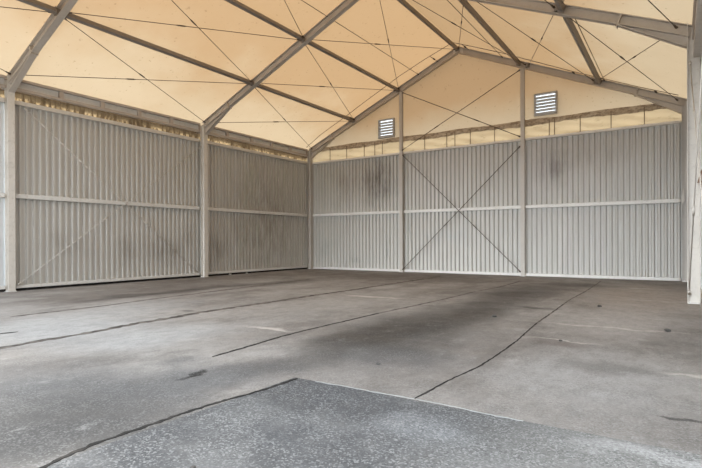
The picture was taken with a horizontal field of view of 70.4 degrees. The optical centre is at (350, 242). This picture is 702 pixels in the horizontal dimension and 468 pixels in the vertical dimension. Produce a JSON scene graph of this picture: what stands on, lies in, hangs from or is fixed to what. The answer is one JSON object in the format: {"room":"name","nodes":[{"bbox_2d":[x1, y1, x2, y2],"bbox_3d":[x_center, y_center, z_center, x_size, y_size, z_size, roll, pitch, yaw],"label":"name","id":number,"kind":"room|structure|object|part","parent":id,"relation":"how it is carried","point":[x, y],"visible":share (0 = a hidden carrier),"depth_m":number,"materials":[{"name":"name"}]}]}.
{"room":"empty warehouse tent","nodes":[
{"label":"empty warehouse tent","id":0,"kind":"room"},
{"bbox_2d":[0,102,307,285],"bbox_3d":[-4.883,-1.014,13.891,0.058,3.955,11.919,0,0,33],"label":"wall","id":1,"kind":"structure","parent":0,"point":[127,160],"depth_m":12.75,"materials":[{"name":"grey metal"}]},
{"bbox_2d":[15,100,199,141],"bbox_3d":[-5.764,-2.956,12.463,0.078,0.090,4.860,0,0,33],"label":"wall rail","id":2,"kind":"object","parent":1,"relation":"attached to","point":[18,103],"visible":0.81,"depth_m":11.97,"materials":[{"name":"metal"}]},
{"bbox_2d":[15,194,199,209],"bbox_3d":[-5.757,-0.989,12.466,0.078,0.095,4.860,0,0,33],"label":"wall rail","id":3,"kind":"object","parent":1,"relation":"attached to","point":[19,196],"visible":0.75,"depth_m":11.96,"materials":[{"name":"metal"}]},
{"bbox_2d":[16,273,198,287],"bbox_3d":[-5.750,0.924,12.469,0.078,0.070,4.860,0,0,33],"label":"wall rail","id":4,"kind":"object","parent":1,"relation":"attached to","point":[187,274],"visible":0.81,"depth_m":11.97,"materials":[{"name":"metal"}]},
{"bbox_2d":[0,267,307,291],"bbox_3d":[-4.884,0.981,13.845,0.020,0.056,11.950,0,0,33],"label":"baseboard","id":5,"kind":"structure","parent":1,"relation":"attached to","point":[99,283],"depth_m":12.77,"materials":[{"name":"grey metal"}]},
{"bbox_2d":[208,141,306,163],"bbox_3d":[-3.007,-2.973,16.634,0.078,0.090,4.860,0,0,33],"label":"wall rail","id":6,"kind":"object","parent":1,"relation":"attached to","point":[209,142],"visible":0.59,"depth_m":16.34,"materials":[{"name":"metal"}]},
{"bbox_2d":[208,207,306,216],"bbox_3d":[-3.000,-1.005,16.637,0.078,0.095,4.860,0,0,33],"label":"wall rail","id":7,"kind":"object","parent":1,"relation":"attached to","point":[209,208],"visible":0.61,"depth_m":16.31,"materials":[{"name":"metal"}]},
{"bbox_2d":[208,266,306,274],"bbox_3d":[-2.993,0.907,16.640,0.078,0.070,4.860,0,0,33],"label":"wall rail","id":8,"kind":"object","parent":1,"relation":"attached to","point":[291,267],"visible":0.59,"depth_m":16.35,"materials":[{"name":"metal"}]},
{"bbox_2d":[0,0,693,150],"bbox_3d":[0.099,-4.706,10.541,12.590,2.755,12.170,0,0,33],"label":"ceiling","id":9,"kind":"structure","parent":0,"point":[69,51],"depth_m":11.96,"materials":[{"name":"beige fabric"}]},
{"bbox_2d":[0,269,701,467],"bbox_3d":[-1.322,1.128,8.423,12.030,0.253,17.130,0,0,33],"label":"floor","id":10,"kind":"structure","parent":0,"point":[619,389],"depth_m":3.84,"materials":[{"name":"concrete"}]},
{"bbox_2d":[4,0,77,291],"bbox_3d":[-2.109,-2.515,7.052,12.135,7.049,0.180,0,0,33],"label":"frame","id":11,"kind":"object","parent":10,"relation":"on","point":[21,67],"visible":0.98,"depth_m":10.28,"materials":[{"name":"paint"}]},
{"bbox_2d":[0,74,6,89],"bbox_3d":[-7.637,-3.312,9.654,0.145,0.275,1.950,0,0,33],"label":"beam","id":12,"kind":"structure","parent":11,"relation":"attached to","point":[2,77],"depth_m":10.28,"materials":[{"name":"metal"}]},
{"bbox_2d":[0,88,3,97],"bbox_3d":[-7.761,-3.104,9.683,0.128,0.340,1.860,0,0,33],"label":"fabric","id":13,"kind":"object","parent":12,"relation":"hanging from","point":[1,91],"visible":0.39,"depth_m":10.40,"materials":[{"name":"beige fabric"}]},
{"bbox_2d":[0,6,52,13],"bbox_3d":[-6.243,-4.105,8.622,1.888,0.322,0.044,0,0,-37],"label":"cable","id":14,"kind":"object","parent":11,"relation":"attached to","point":[0,6],"visible":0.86,"depth_m":8.92,"materials":[{"name":"metal"}]},
{"bbox_3d":[-6.243,-4.105,8.622,1.883,0.294,0.015,0,0,-37],"label":"rod","id":15,"kind":"part","parent":14,"relation":"part of","materials":[{"name":"metal"}]},
{"bbox_3d":[-6.244,-3.779,9.780,0.106,0.202,0.136,0,0,33],"label":"splice plate","id":16,"kind":"part","parent":11,"relation":"part of","materials":[{"name":"paint"}]},
{"bbox_2d":[17,0,56,15],"bbox_3d":[-5.920,-4.249,8.401,0.164,0.172,1.760,0,0,33],"label":"roof purlin","id":17,"kind":"structure","parent":11,"relation":"attached to","point":[35,3],"depth_m":8.92,"materials":[{"name":"metal"}]},
{"bbox_2d":[64,19,205,122],"bbox_3d":[-4.804,-3.842,11.825,0.044,0.818,5.160,0,0,13],"label":"cable","id":18,"kind":"object","parent":11,"relation":"attached to","point":[64,19],"visible":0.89,"depth_m":11.21,"materials":[{"name":"metal"}]},
{"bbox_2d":[69,12,299,40],"bbox_3d":[-3.289,-4.668,10.820,5.126,0.774,0.044,0,0,-38],"label":"cable","id":19,"kind":"object","parent":11,"relation":"attached to","point":[69,12],"visible":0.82,"depth_m":10.55,"materials":[{"name":"metal"}]},
{"bbox_2d":[171,0,251,82],"bbox_3d":[-3.289,-4.643,10.820,0.044,0.774,5.126,0,0,14],"label":"cable","id":20,"kind":"object","parent":11,"relation":"attached to","point":[171,0],"visible":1,"depth_m":11.30,"materials":[{"name":"metal"}]},
{"bbox_2d":[648,0,677,28],"bbox_3d":[3.205,-3.863,6.532,5.160,0.818,0.044,0,0,-36],"label":"cable","id":21,"kind":"object","parent":11,"relation":"attached to","point":[674,25],"visible":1,"depth_m":7.80,"materials":[{"name":"metal"}]},
{"bbox_2d":[399,91,403,271],"bbox_3d":[1.671,-2.010,16.507,0.180,5.982,0.100,0,0,33],"label":"post","id":22,"kind":"object","parent":10,"relation":"on","point":[401,212],"visible":0.94,"depth_m":16.48,"materials":[{"name":"metal"}]},
{"bbox_2d":[402,146,519,269],"bbox_3d":[3.289,-0.938,15.400,3.850,3.701,0.043,0,0,33],"label":"rod","id":23,"kind":"object","parent":22,"relation":"attached to","point":[519,146],"visible":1,"depth_m":15.25,"materials":[{"name":"metal"}]},
{"bbox_2d":[402,69,519,150],"bbox_3d":[3.278,-4.013,15.395,3.840,1.959,0.044,0,0,33],"label":"rod","id":24,"kind":"object","parent":22,"relation":"attached to","point":[519,69],"visible":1,"depth_m":15.29,"materials":[{"name":"metal"}]},
{"bbox_2d":[402,92,519,136],"bbox_3d":[3.292,-4.013,15.416,3.840,1.959,0.044,0,0,33],"label":"rod","id":25,"kind":"object","parent":22,"relation":"attached to","point":[402,92],"visible":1,"depth_m":15.27,"materials":[{"name":"metal"}]},
{"bbox_2d":[402,155,520,271],"bbox_3d":[3.303,-1.023,15.421,3.850,3.791,0.043,0,0,33],"label":"rod","id":26,"kind":"object","parent":22,"relation":"attached to","point":[402,155],"visible":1,"depth_m":15.24,"materials":[{"name":"metal"}]},
{"bbox_2d":[201,0,699,303],"bbox_3d":[0.623,-2.532,11.240,11.895,7.049,0.180,0,0,33],"label":"frame","id":27,"kind":"object","parent":10,"relation":"on","point":[662,30],"visible":0.87,"depth_m":8.54,"materials":[{"name":"paint"}]},
{"bbox_2d":[16,80,200,133],"bbox_3d":[-5.729,-3.324,12.541,0.145,0.275,5.030,0,0,33],"label":"beam","id":28,"kind":"structure","parent":27,"relation":"attached to","point":[26,87],"depth_m":12.03,"materials":[{"name":"metal"}]},
{"bbox_2d":[15,92,197,138],"bbox_3d":[-5.882,-3.116,12.540,0.143,0.340,5.020,0,0,33],"label":"fabric","id":29,"kind":"object","parent":28,"relation":"hanging from","point":[19,96],"visible":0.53,"depth_m":12.13,"materials":[{"name":"beige fabric"}]},
{"bbox_2d":[17,146,200,285],"bbox_3d":[-5.686,-0.941,12.444,0.044,3.685,4.826,0,0,33],"label":"wire","id":30,"kind":"object","parent":27,"relation":"attached to","point":[19,283],"visible":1,"depth_m":11.98,"materials":[{"name":"grey metal"}]},
{"bbox_2d":[24,108,200,275],"bbox_3d":[-5.659,-0.957,12.521,0.044,3.854,4.668,0,0,33],"label":"wire","id":31,"kind":"object","parent":27,"relation":"attached to","point":[24,108],"visible":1,"depth_m":12.09,"materials":[{"name":"grey metal"}]},
{"bbox_2d":[25,75,245,83],"bbox_3d":[-4.804,-3.868,11.825,5.160,0.818,0.044,0,0,-36],"label":"cable","id":32,"kind":"object","parent":27,"relation":"attached to","point":[25,75],"visible":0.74,"depth_m":11.56,"materials":[{"name":"metal"}]},
{"bbox_2d":[65,13,252,85],"bbox_3d":[-4.006,-4.261,11.296,0.164,0.172,4.820,0,0,33],"label":"roof purlin","id":33,"kind":"structure","parent":27,"relation":"attached to","point":[73,17],"depth_m":10.77,"materials":[{"name":"metal"}]},
{"bbox_2d":[203,124,307,156],"bbox_3d":[-2.973,-3.340,16.712,0.145,0.275,5.030,0,0,33],"label":"beam","id":34,"kind":"structure","parent":27,"relation":"attached to","point":[218,132],"depth_m":16.45,"materials":[{"name":"metal"}]},
{"bbox_2d":[198,134,306,160],"bbox_3d":[-3.059,-3.133,16.812,0.144,0.340,5.260,0,0,33],"label":"fabric","id":35,"kind":"object","parent":34,"relation":"hanging from","point":[211,138],"visible":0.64,"depth_m":16.52,"materials":[{"name":"beige fabric"}]},
{"bbox_2d":[225,0,304,42],"bbox_3d":[-2.533,-5.039,10.319,0.164,0.172,4.820,0,0,33],"label":"roof purlin","id":36,"kind":"structure","parent":27,"relation":"attached to","point":[236,3],"depth_m":11.19,"materials":[{"name":"metal"}]},
{"bbox_2d":[255,88,311,148],"bbox_3d":[-2.047,-3.859,15.996,0.044,0.818,5.160,0,0,13],"label":"cable","id":37,"kind":"object","parent":27,"relation":"attached to","point":[255,88],"visible":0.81,"depth_m":15.54,"materials":[{"name":"metal"}]},
{"bbox_2d":[257,84,354,122],"bbox_3d":[-1.250,-4.277,15.467,0.164,0.172,4.820,0,0,33],"label":"roof purlin","id":38,"kind":"structure","parent":27,"relation":"attached to","point":[260,86],"depth_m":15.11,"materials":[{"name":"metal"}]},
{"bbox_2d":[260,83,394,90],"bbox_3d":[-0.532,-4.684,14.992,5.126,0.774,0.044,0,0,-38],"label":"cable","id":39,"kind":"object","parent":27,"relation":"attached to","point":[260,83],"visible":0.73,"depth_m":14.70,"materials":[{"name":"metal"}]},
{"bbox_2d":[306,46,353,119],"bbox_3d":[-0.532,-4.659,14.992,0.044,0.774,5.126,0,0,14],"label":"cable","id":40,"kind":"object","parent":27,"relation":"attached to","point":[306,46],"visible":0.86,"depth_m":14.59,"materials":[{"name":"metal"}]},
{"bbox_2d":[308,41,399,91],"bbox_3d":[0.224,-5.056,14.490,0.164,0.172,4.820,0,0,33],"label":"roof purlin","id":41,"kind":"structure","parent":27,"relation":"attached to","point":[311,43],"depth_m":14.13,"materials":[{"name":"metal"}]},
{"bbox_2d":[301,0,418,74],"bbox_3d":[-0.535,-5.448,12.042,0.044,0.044,9.880,0,0,33],"label":"wire","id":42,"kind":"object","parent":27,"relation":"attached to","point":[301,0],"visible":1,"depth_m":13.22,"materials":[{"name":"metal"}]},
{"bbox_2d":[319,40,454,49],"bbox_3d":[1.077,-5.534,13.925,5.242,0.916,0.044,0,0,-34],"label":"cable","id":43,"kind":"object","parent":27,"relation":"attached to","point":[319,40],"visible":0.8,"depth_m":13.72,"materials":[{"name":"metal"}]},
{"bbox_2d":[397,0,458,50],"bbox_3d":[1.950,-5.972,13.347,0.120,0.135,4.820,0,0,33],"label":"roof purlin","id":44,"kind":"structure","parent":27,"relation":"attached to","point":[404,3],"depth_m":13.52,"materials":[{"name":"metal"}]},
{"bbox_2d":[447,0,502,57],"bbox_3d":[1.742,-5.446,10.537,0.044,0.044,9.880,0,0,33],"label":"wire","id":45,"kind":"object","parent":27,"relation":"attached to","point":[447,0],"visible":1,"depth_m":12.54,"materials":[{"name":"metal"}]},
{"bbox_2d":[458,0,521,65],"bbox_3d":[3.514,-5.152,12.316,0.164,0.172,4.820,0,0,33],"label":"roof purlin","id":46,"kind":"structure","parent":27,"relation":"attached to","point":[465,3],"depth_m":12.00,"materials":[{"name":"metal"}]},
{"bbox_2d":[478,2,593,81],"bbox_3d":[4.440,-4.672,11.706,5.126,0.774,0.044,0,0,-38],"label":"cable","id":47,"kind":"object","parent":27,"relation":"attached to","point":[478,2],"visible":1,"depth_m":11.52,"materials":[{"name":"metal"}]},
{"bbox_2d":[528,16,552,64],"bbox_3d":[4.440,-4.697,11.706,0.044,0.774,5.126,0,0,14],"label":"cable","id":48,"kind":"object","parent":27,"relation":"attached to","point":[552,16],"visible":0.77,"depth_m":11.25,"materials":[{"name":"metal"}]},
{"bbox_2d":[554,0,566,12],"bbox_3d":[2.496,-4.229,6.999,0.164,0.172,4.820,0,0,33],"label":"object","id":49,"kind":"structure","parent":27,"relation":"attached to","point":[561,6],"depth_m":8.86,"materials":[{"name":"metal"}]},
{"bbox_2d":[563,17,601,84],"bbox_3d":[5.253,-4.246,11.170,0.164,0.172,4.820,0,0,33],"label":"roof purlin","id":50,"kind":"structure","parent":27,"relation":"attached to","point":[570,24],"depth_m":10.81,"materials":[{"name":"metal"}]},
{"bbox_3d":[4.633,-3.823,8.585,0.106,0.202,0.136,0,0,33],"label":"splice plate","id":51,"kind":"part","parent":27,"relation":"part of","materials":[{"name":"paint"}]},
{"bbox_2d":[570,18,677,100],"bbox_3d":[5.962,-3.880,10.703,5.160,0.818,0.044,0,0,-36],"label":"cable","id":52,"kind":"object","parent":27,"relation":"attached to","point":[621,57],"visible":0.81,"depth_m":10.54,"materials":[{"name":"metal"}]},
{"bbox_2d":[692,0,696,39],"bbox_3d":[4.228,-3.349,5.960,0.145,0.275,5.030,0,0,33],"label":"beam","id":53,"kind":"structure","parent":27,"relation":"attached to","point":[694,1],"depth_m":7.28,"materials":[{"name":"metal"}]},
{"bbox_2d":[688,59,701,294],"bbox_3d":[4.128,-1.041,5.933,0.044,3.774,4.828,0,0,32],"label":"wire","id":54,"kind":"object","parent":27,"relation":"attached to","point":[693,208],"visible":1,"depth_m":6.14,"materials":[{"name":"paint"}]},
{"bbox_2d":[688,61,701,202],"bbox_3d":[4.147,-1.006,5.933,0.044,3.784,4.848,0,0,32],"label":"wire","id":55,"kind":"object","parent":27,"relation":"attached to","point":[689,62],"visible":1,"depth_m":6.47,"materials":[{"name":"paint"}]},
{"bbox_2d":[307,47,686,281],"bbox_3d":[3.340,-2.548,15.438,11.840,7.049,0.180,0,0,33],"label":"frame","id":56,"kind":"object","parent":10,"relation":"on","point":[667,101],"visible":0.89,"depth_m":14.30,"materials":[{"name":"paint"}]},
{"bbox_2d":[219,121,350,122],"bbox_3d":[-2.047,-3.884,15.996,5.160,0.818,0.044,0,0,-36],"label":"cable","id":57,"kind":"object","parent":56,"relation":"attached to","point":[274,121],"visible":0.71,"depth_m":16.20,"materials":[{"name":"metal"}]},
{"bbox_2d":[306,45,447,147],"bbox_3d":[0.707,-4.774,16.730,5.747,2.527,0.604,0,0,33],"label":"cable","id":58,"kind":"object","parent":56,"relation":"attached to","point":[447,45],"visible":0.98,"depth_m":16.32,"materials":[{"name":"metal"}]},
{"bbox_2d":[380,2,398,89],"bbox_3d":[1.077,-5.509,13.925,0.044,0.916,5.242,0,0,11],"label":"cable","id":59,"kind":"object","parent":56,"relation":"attached to","point":[380,2],"visible":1,"depth_m":13.69,"materials":[{"name":"metal"}]},
{"bbox_3d":[3.328,-5.935,15.432,0.320,0.245,0.050,0,0,33],"label":"ridge plate","id":60,"kind":"part","parent":56,"relation":"part of","materials":[{"name":"paint"}]},
{"bbox_2d":[413,0,525,64],"bbox_3d":[2.825,-5.513,12.770,5.242,0.916,0.044,0,0,-34],"label":"cable","id":61,"kind":"object","parent":56,"relation":"attached to","point":[413,0],"visible":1,"depth_m":12.79,"materials":[{"name":"metal"}]},
{"bbox_2d":[453,42,676,94],"bbox_3d":[5.540,-4.809,13.596,5.707,2.509,0.505,0,0,33],"label":"cable","id":62,"kind":"object","parent":56,"relation":"attached to","point":[573,72],"visible":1,"depth_m":13.44,"materials":[{"name":"metal"}]},
{"bbox_2d":[575,19,604,80],"bbox_3d":[5.369,-4.283,11.141,0.044,0.044,4.880,0,0,33],"label":"wire","id":63,"kind":"object","parent":56,"relation":"attached to","point":[575,19],"visible":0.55,"depth_m":10.93,"materials":[{"name":"metal"}]},
{"bbox_2d":[601,40,659,78],"bbox_3d":[5.962,-3.905,10.703,0.044,0.818,5.160,0,0,13],"label":"cable","id":64,"kind":"object","parent":56,"relation":"attached to","point":[659,40],"visible":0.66,"depth_m":10.30,"materials":[{"name":"metal"}]},
{"bbox_2d":[520,68,525,275],"bbox_3d":[4.956,-2.025,14.336,0.180,5.994,0.100,0,0,33],"label":"post","id":65,"kind":"object","parent":10,"relation":"on","point":[522,70],"visible":0.99,"depth_m":14.31,"materials":[{"name":"metal"}]},
{"bbox_2d":[313,54,681,279],"bbox_3d":[3.396,-2.578,15.522,12.190,7.049,0.062,0,0,33],"label":"wall","id":66,"kind":"structure","parent":0,"point":[641,240],"depth_m":14.78,"materials":[{"name":"grey metal"}]},
{"bbox_2d":[312,153,398,163],"bbox_3d":[0.123,-2.966,17.618,3.730,0.070,0.077,0,0,33],"label":"wall rail","id":67,"kind":"object","parent":66,"relation":"attached to","point":[391,154],"visible":1,"depth_m":17.54,"materials":[{"name":"metal"}]},
{"bbox_2d":[313,211,398,216],"bbox_3d":[0.130,-1.018,17.621,3.730,0.095,0.077,0,0,33],"label":"wall rail","id":68,"kind":"object","parent":66,"relation":"attached to","point":[375,212],"visible":0.95,"depth_m":17.51,"materials":[{"name":"metal"}]},
{"bbox_2d":[313,267,399,271],"bbox_3d":[0.137,0.936,17.624,3.730,0.080,0.077,0,0,33],"label":"wall rail","id":69,"kind":"object","parent":66,"relation":"attached to","point":[337,268],"visible":0.84,"depth_m":17.49,"materials":[{"name":"metal"}]},
{"bbox_2d":[378,118,394,138],"bbox_3d":[1.217,-3.888,16.968,0.615,0.640,0.120,0,0,33],"label":"air vent","id":70,"kind":"object","parent":66,"relation":"in","point":[380,122],"visible":1,"depth_m":16.94,"materials":[{"name":"white metal"}]},
{"bbox_2d":[403,139,519,153],"bbox_3d":[3.356,-2.974,15.481,3.860,0.070,0.077,0,0,33],"label":"wall rail","id":71,"kind":"object","parent":66,"relation":"attached to","point":[513,140],"visible":0.88,"depth_m":15.37,"materials":[{"name":"metal"}]},
{"bbox_2d":[404,205,520,212],"bbox_3d":[3.363,-1.026,15.484,3.860,0.095,0.077,0,0,33],"label":"wall rail","id":72,"kind":"object","parent":66,"relation":"attached to","point":[517,206],"visible":0.93,"depth_m":15.33,"materials":[{"name":"metal"}]},
{"bbox_2d":[404,269,520,275],"bbox_3d":[3.370,0.928,15.488,3.860,0.080,0.077,0,0,33],"label":"wall rail","id":73,"kind":"object","parent":66,"relation":"attached to","point":[405,270],"visible":0.98,"depth_m":15.35,"materials":[{"name":"metal"}]},
{"bbox_2d":[306,100,686,161],"bbox_3d":[3.383,-3.265,15.505,12.190,0.562,0.104,0,0,33],"label":"skirt","id":74,"kind":"object","parent":66,"relation":"attached to","point":[649,113],"visible":0.94,"depth_m":14.64,"materials":[{"name":"beige fabric"}]},
{"bbox_2d":[534,91,556,116],"bbox_3d":[5.530,-3.934,14.117,0.625,0.630,0.120,0,0,33],"label":"air vent","id":75,"kind":"object","parent":66,"relation":"in","point":[553,104],"visible":1,"depth_m":14.09,"materials":[{"name":"white metal"}]},
{"bbox_2d":[525,199,679,207],"bbox_3d":[6.600,-1.034,13.345,3.740,0.095,0.077,0,0,33],"label":"wall rail","id":76,"kind":"object","parent":66,"relation":"attached to","point":[659,200],"visible":1,"depth_m":13.20,"materials":[{"name":"metal"}]},
{"bbox_2d":[525,121,679,140],"bbox_3d":[6.593,-2.982,13.342,3.740,0.070,0.077,0,0,33],"label":"wall rail","id":77,"kind":"object","parent":66,"relation":"attached to","point":[669,122],"visible":1,"depth_m":13.20,"materials":[{"name":"metal"}]},
{"bbox_2d":[526,273,680,280],"bbox_3d":[6.607,0.920,13.348,3.740,0.080,0.077,0,0,33],"label":"wall rail","id":78,"kind":"object","parent":66,"relation":"attached to","point":[527,274],"visible":1,"depth_m":13.20,"materials":[{"name":"metal"}]},
{"bbox_2d":[700,91,701,289],"bbox_3d":[5.205,-1.040,7.224,0.058,3.955,11.919,0,0,33],"label":"wall","id":79,"kind":"structure","parent":0,"point":[701,91],"depth_m":9.08,"materials":[{"name":"grey metal"}]},
{"bbox_2d":[693,0,701,57],"bbox_3d":[4.190,-2.981,5.884,0.145,0.090,4.860,0,0,33],"label":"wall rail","id":80,"kind":"object","parent":79,"relation":"attached to","point":[697,48],"visible":1,"depth_m":6.96,"materials":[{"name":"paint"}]}
]}

